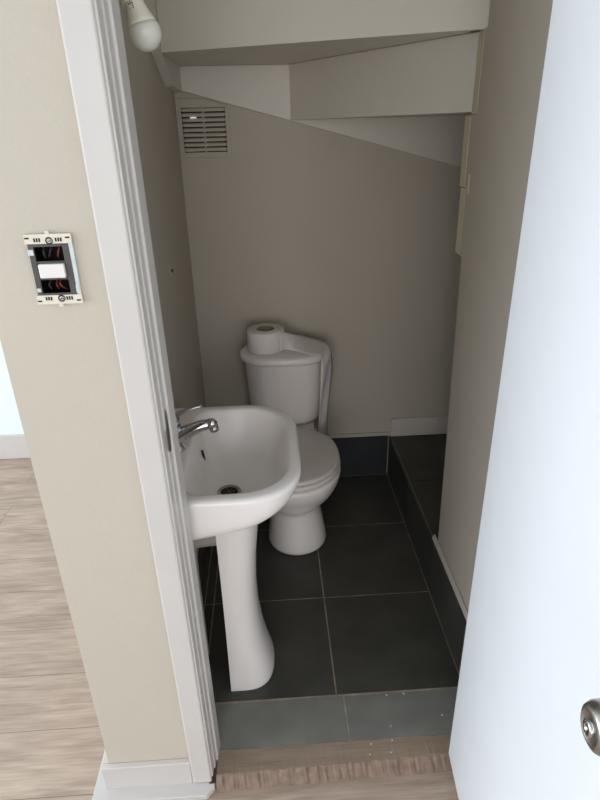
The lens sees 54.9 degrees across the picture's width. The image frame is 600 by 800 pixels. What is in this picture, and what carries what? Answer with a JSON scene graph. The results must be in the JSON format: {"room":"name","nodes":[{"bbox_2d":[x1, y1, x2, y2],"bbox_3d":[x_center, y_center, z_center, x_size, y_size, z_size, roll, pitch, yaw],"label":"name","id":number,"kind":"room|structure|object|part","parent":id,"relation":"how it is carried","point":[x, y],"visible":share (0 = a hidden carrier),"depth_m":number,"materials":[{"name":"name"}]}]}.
{"room":"hallway","nodes":[
{"label":"hallway","id":0,"kind":"room"},
{"bbox_2d":[0,342,23,434],"bbox_3d":[-2.238,-0.815,2.607,3.225,2.485,0.140,-3,25,-2],"label":"wall","id":1,"kind":"structure","parent":0,"point":[10,422],"depth_m":2.97,"materials":[{"name":"white paint"}]},
{"bbox_2d":[0,434,29,458],"bbox_3d":[-2.158,0.276,3.038,3.125,0.140,0.015,-3,25,-2],"label":"baseboard","id":2,"kind":"structure","parent":1,"relation":"attached to","point":[13,446],"depth_m":3.06,"materials":[{"name":"white paint"}]},
{"bbox_2d":[0,0,188,763],"bbox_3d":[0.563,-0.164,1.076,2.170,2.485,0.070,-3,25,-2],"label":"wall","id":3,"kind":"structure","parent":0,"point":[63,364],"depth_m":1.06,"materials":[{"name":"beige paint"}]},
{"bbox_2d":[23,230,83,306],"bbox_3d":[-0.405,-0.225,0.970,0.074,0.124,0.064,-3,25,-2],"label":"light switch","id":4,"kind":"object","parent":3,"relation":"attached to","point":[52,256],"visible":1,"depth_m":0.95,"materials":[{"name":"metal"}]},
{"bbox_3d":[-0.404,-0.261,0.925,0.074,0.020,0.004,-3,25,-2],"label":"mounting plate","id":5,"kind":"part","parent":4,"relation":"part of","materials":[{"name":"white plastic"}]},
{"bbox_3d":[-0.402,-0.167,0.969,0.074,0.020,0.004,-3,25,-2],"label":"mounting plate","id":6,"kind":"part","parent":4,"relation":"part of","materials":[{"name":"white plastic"}]},
{"bbox_2d":[56,0,220,782],"bbox_3d":[0.064,0.007,1.117,0.776,2.127,0.091,-3,25,-2],"label":"door frame","id":7,"kind":"structure","parent":3,"relation":"attached to","point":[77,18],"depth_m":1.00,"materials":[{"name":"white paint"}]},
{"bbox_3d":[-0.253,0.060,1.106,0.001,0.089,0.023,-3,25,-2],"label":"strike plate","id":8,"kind":"part","parent":7,"relation":"part of","materials":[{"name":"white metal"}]},
{"bbox_2d":[92,547,215,799],"bbox_3d":[-0.431,0.592,2.281,0.314,0.135,1.820,-3,25,-2],"label":"baseboard","id":9,"kind":"structure","parent":3,"relation":"attached to","point":[168,779],"depth_m":1.49,"materials":[{"name":"white paint"}]},
{"bbox_2d":[449,0,599,799],"bbox_3d":[0.357,0.180,0.835,0.102,1.995,0.640,-1,25,2],"label":"door","id":10,"kind":"structure","parent":3,"relation":"in","point":[526,725],"depth_m":0.85,"materials":[{"name":"white paint"}]},
{"bbox_3d":[0.333,0.345,0.604,0.064,0.066,0.066,-3,25,-2],"label":"knob","id":11,"kind":"part","parent":10,"relation":"part of","materials":[{"name":"metal"}]},
{"bbox_2d":[119,0,205,556],"bbox_3d":[-0.493,-0.498,1.840,0.155,2.485,1.715,-3,25,-2],"label":"wall","id":12,"kind":"structure","parent":0,"point":[154,109],"depth_m":1.82,"materials":[{"name":"beige paint"}]},
{"bbox_2d":[120,0,144,6],"bbox_3d":[-0.326,-0.750,0.955,0.125,0.166,0.074,-3,25,-2],"label":"holder","id":13,"kind":"object","parent":12,"relation":"attached to","point":[123,2],"visible":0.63,"depth_m":0.98,"materials":[{"name":"white plastic"}]},
{"bbox_2d":[126,0,161,51],"bbox_3d":[-0.271,-0.652,1.005,0.057,0.080,0.057,-3,25,-2],"label":"light bulb","id":14,"kind":"object","parent":13,"relation":"attached to","point":[144,32],"visible":1,"depth_m":0.99,"materials":[{"name":"white glass"}]},
{"bbox_3d":[-0.271,-0.637,1.012,0.057,0.048,0.057,-3,25,-2],"label":"globe","id":15,"kind":"part","parent":14,"relation":"part of","materials":[{"name":"white glass"}]},
{"bbox_2d":[0,458,458,799],"bbox_3d":[-0.957,1.525,0.545,5.400,0.050,6.000,-3,25,-2],"label":"floor","id":16,"kind":"structure","parent":0,"point":[52,747],"depth_m":1.78,"materials":[{"name":"brown wood"}]},
{"bbox_2d":[216,735,451,792],"bbox_3d":[0.101,0.976,1.554,0.643,0.036,0.089,-3,25,-2],"label":"threshold","id":17,"kind":"object","parent":16,"relation":"on","point":[269,767],"visible":0.95,"depth_m":1.54,"materials":[{"name":"brown wood"}]},
{"bbox_2d":[387,434,466,673],"bbox_3d":[0.697,0.559,2.194,0.474,0.269,1.322,-3,25,-2],"label":"tiled ledge","id":18,"kind":"object","parent":16,"relation":"on","point":[415,468],"visible":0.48,"depth_m":2.28,"materials":[{"name":"black tile"}]},
{"bbox_2d":[174,91,461,474],"bbox_3d":[0.261,-0.740,2.345,1.415,2.510,0.100,-3,25,-2],"label":"wall","id":19,"kind":"structure","parent":0,"point":[346,243],"depth_m":2.36,"materials":[{"name":"beige paint"}]},
{"bbox_2d":[175,98,231,158],"bbox_3d":[-0.353,-0.996,2.122,0.192,0.200,0.014,-3,25,-2],"label":"air vent","id":20,"kind":"object","parent":19,"relation":"in","point":[203,125],"visible":1,"depth_m":2.12,"materials":[{"name":"beige paint"}]},
{"bbox_2d":[328,432,388,437],"bbox_3d":[-0.001,0.176,2.697,0.838,0.018,0.010,-3,25,-2],"label":"trim","id":21,"kind":"structure","parent":19,"relation":"attached to","point":[368,433],"depth_m":2.70,"materials":[{"name":"beige paint"}]},
{"bbox_2d":[331,415,447,475],"bbox_3d":[0.238,0.230,2.736,1.313,0.301,0.014,-3,25,-2],"label":"baseboard","id":22,"kind":"structure","parent":19,"relation":"attached to","point":[358,455],"depth_m":2.73,"materials":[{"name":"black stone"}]},
{"bbox_2d":[201,473,458,750],"bbox_3d":[0.043,0.685,2.204,0.841,0.060,1.338,-3,25,-2],"label":"floor","id":23,"kind":"structure","parent":0,"point":[353,621],"depth_m":1.91,"materials":[{"name":"black tile"}]},
{"bbox_2d":[175,404,300,690],"bbox_3d":[-0.181,0.419,1.653,0.370,0.901,0.503,-3,25,-2],"label":"pedestal sink","id":24,"kind":"object","parent":23,"relation":"on","point":[241,464],"visible":0.71,"depth_m":1.60,"materials":[{"name":"white ceramic"}]},
{"bbox_2d":[175,404,218,452],"bbox_3d":[-0.280,0.072,1.482,0.141,0.123,0.052,-3,25,-2],"label":"tap","id":25,"kind":"object","parent":24,"relation":"on","point":[185,432],"depth_m":1.47,"materials":[{"name":"silver metal"}]},
{"bbox_2d":[175,405,300,540],"bbox_3d":[-0.185,0.202,1.551,0.371,0.182,0.503,-3,25,-2],"label":"basin","id":26,"kind":"object","parent":24,"relation":"in","point":[238,476],"depth_m":1.56,"materials":[{"name":"white ceramic"}]},
{"bbox_2d":[239,335,340,554],"bbox_3d":[-0.042,0.203,2.311,0.371,0.726,0.706,-3,25,-2],"label":"toilet","id":27,"kind":"object","parent":23,"relation":"on","point":[288,381],"visible":0.57,"depth_m":2.27,"materials":[{"name":"white ceramic"}]},
{"bbox_3d":[-0.064,-0.201,2.360,0.368,0.036,0.273,-3,25,-2],"label":"cistern lid","id":28,"kind":"part","parent":27,"relation":"part of","materials":[{"name":"white ceramic"}]},
{"bbox_2d":[246,323,332,435],"bbox_3d":[-0.036,-0.060,2.400,0.342,0.497,0.170,2,25,8],"label":"toilet roll","id":29,"kind":"object","parent":27,"relation":"on","point":[262,338],"visible":1,"depth_m":2.30,"materials":[{"name":"paper"}]},
{"bbox_3d":[-0.022,0.406,2.264,0.354,0.398,0.450,-3,25,-2],"label":"bowl","id":30,"kind":"part","parent":27,"relation":"part of","materials":[{"name":"white ceramic"}]},
{"bbox_3d":[-0.025,0.225,2.155,0.350,0.018,0.404,-3,25,-2],"label":"seat","id":31,"kind":"part","parent":27,"relation":"part of","materials":[{"name":"white plastic"}]},
{"bbox_3d":[-0.026,0.207,2.148,0.345,0.016,0.394,-3,25,-2],"label":"lid","id":32,"kind":"part","parent":27,"relation":"part of","materials":[{"name":"white plastic"}]},
{"bbox_2d":[438,0,552,609],"bbox_3d":[0.492,-0.415,1.325,0.050,2.240,0.601,-3,25,-2],"label":"wall","id":33,"kind":"structure","parent":0,"point":[502,130],"depth_m":1.43,"materials":[{"name":"beige paint"}]},
{"bbox_2d":[144,0,490,166],"bbox_3d":[0.232,-1.038,1.424,1.304,1.084,1.308,-3,25,-2],"label":"ceiling","id":34,"kind":"structure","parent":33,"relation":"attached to","point":[399,75],"depth_m":1.64,"materials":[{"name":"white paint"}]},
{"bbox_2d":[432,534,467,621],"bbox_3d":[0.488,0.600,1.782,0.011,0.017,0.567,-3,25,-2],"label":"baseboard","id":35,"kind":"structure","parent":33,"relation":"attached to","point":[435,540],"depth_m":1.84,"materials":[{"name":"beige paint"}]},
{"bbox_2d":[455,187,465,254],"bbox_3d":[0.475,-0.502,1.624,0.050,0.180,0.046,-3,25,-2],"label":"trim","id":36,"kind":"structure","parent":33,"relation":"attached to","point":[463,189],"depth_m":1.62,"materials":[{"name":"beige paint"}]},
{"bbox_2d":[459,115,470,186],"bbox_3d":[0.470,-0.672,1.562,0.051,0.178,0.046,-3,25,-2],"label":"trim","id":37,"kind":"structure","parent":33,"relation":"attached to","point":[467,117],"depth_m":1.56,"materials":[{"name":"beige paint"}]},
{"bbox_2d":[467,174,470,193],"bbox_3d":[0.449,-0.575,1.538,0.004,0.050,0.008,-3,25,-2],"label":"trim","id":38,"kind":"structure","parent":33,"relation":"attached to","point":[469,175],"depth_m":1.53,"materials":[{"name":"beige paint"}]},
{"bbox_2d":[471,29,484,113],"bbox_3d":[0.469,-0.817,1.443,0.051,0.184,0.042,-3,25,-2],"label":"trim","id":39,"kind":"structure","parent":33,"relation":"attached to","point":[481,32],"depth_m":1.44,"materials":[{"name":"beige paint"}]}
]}

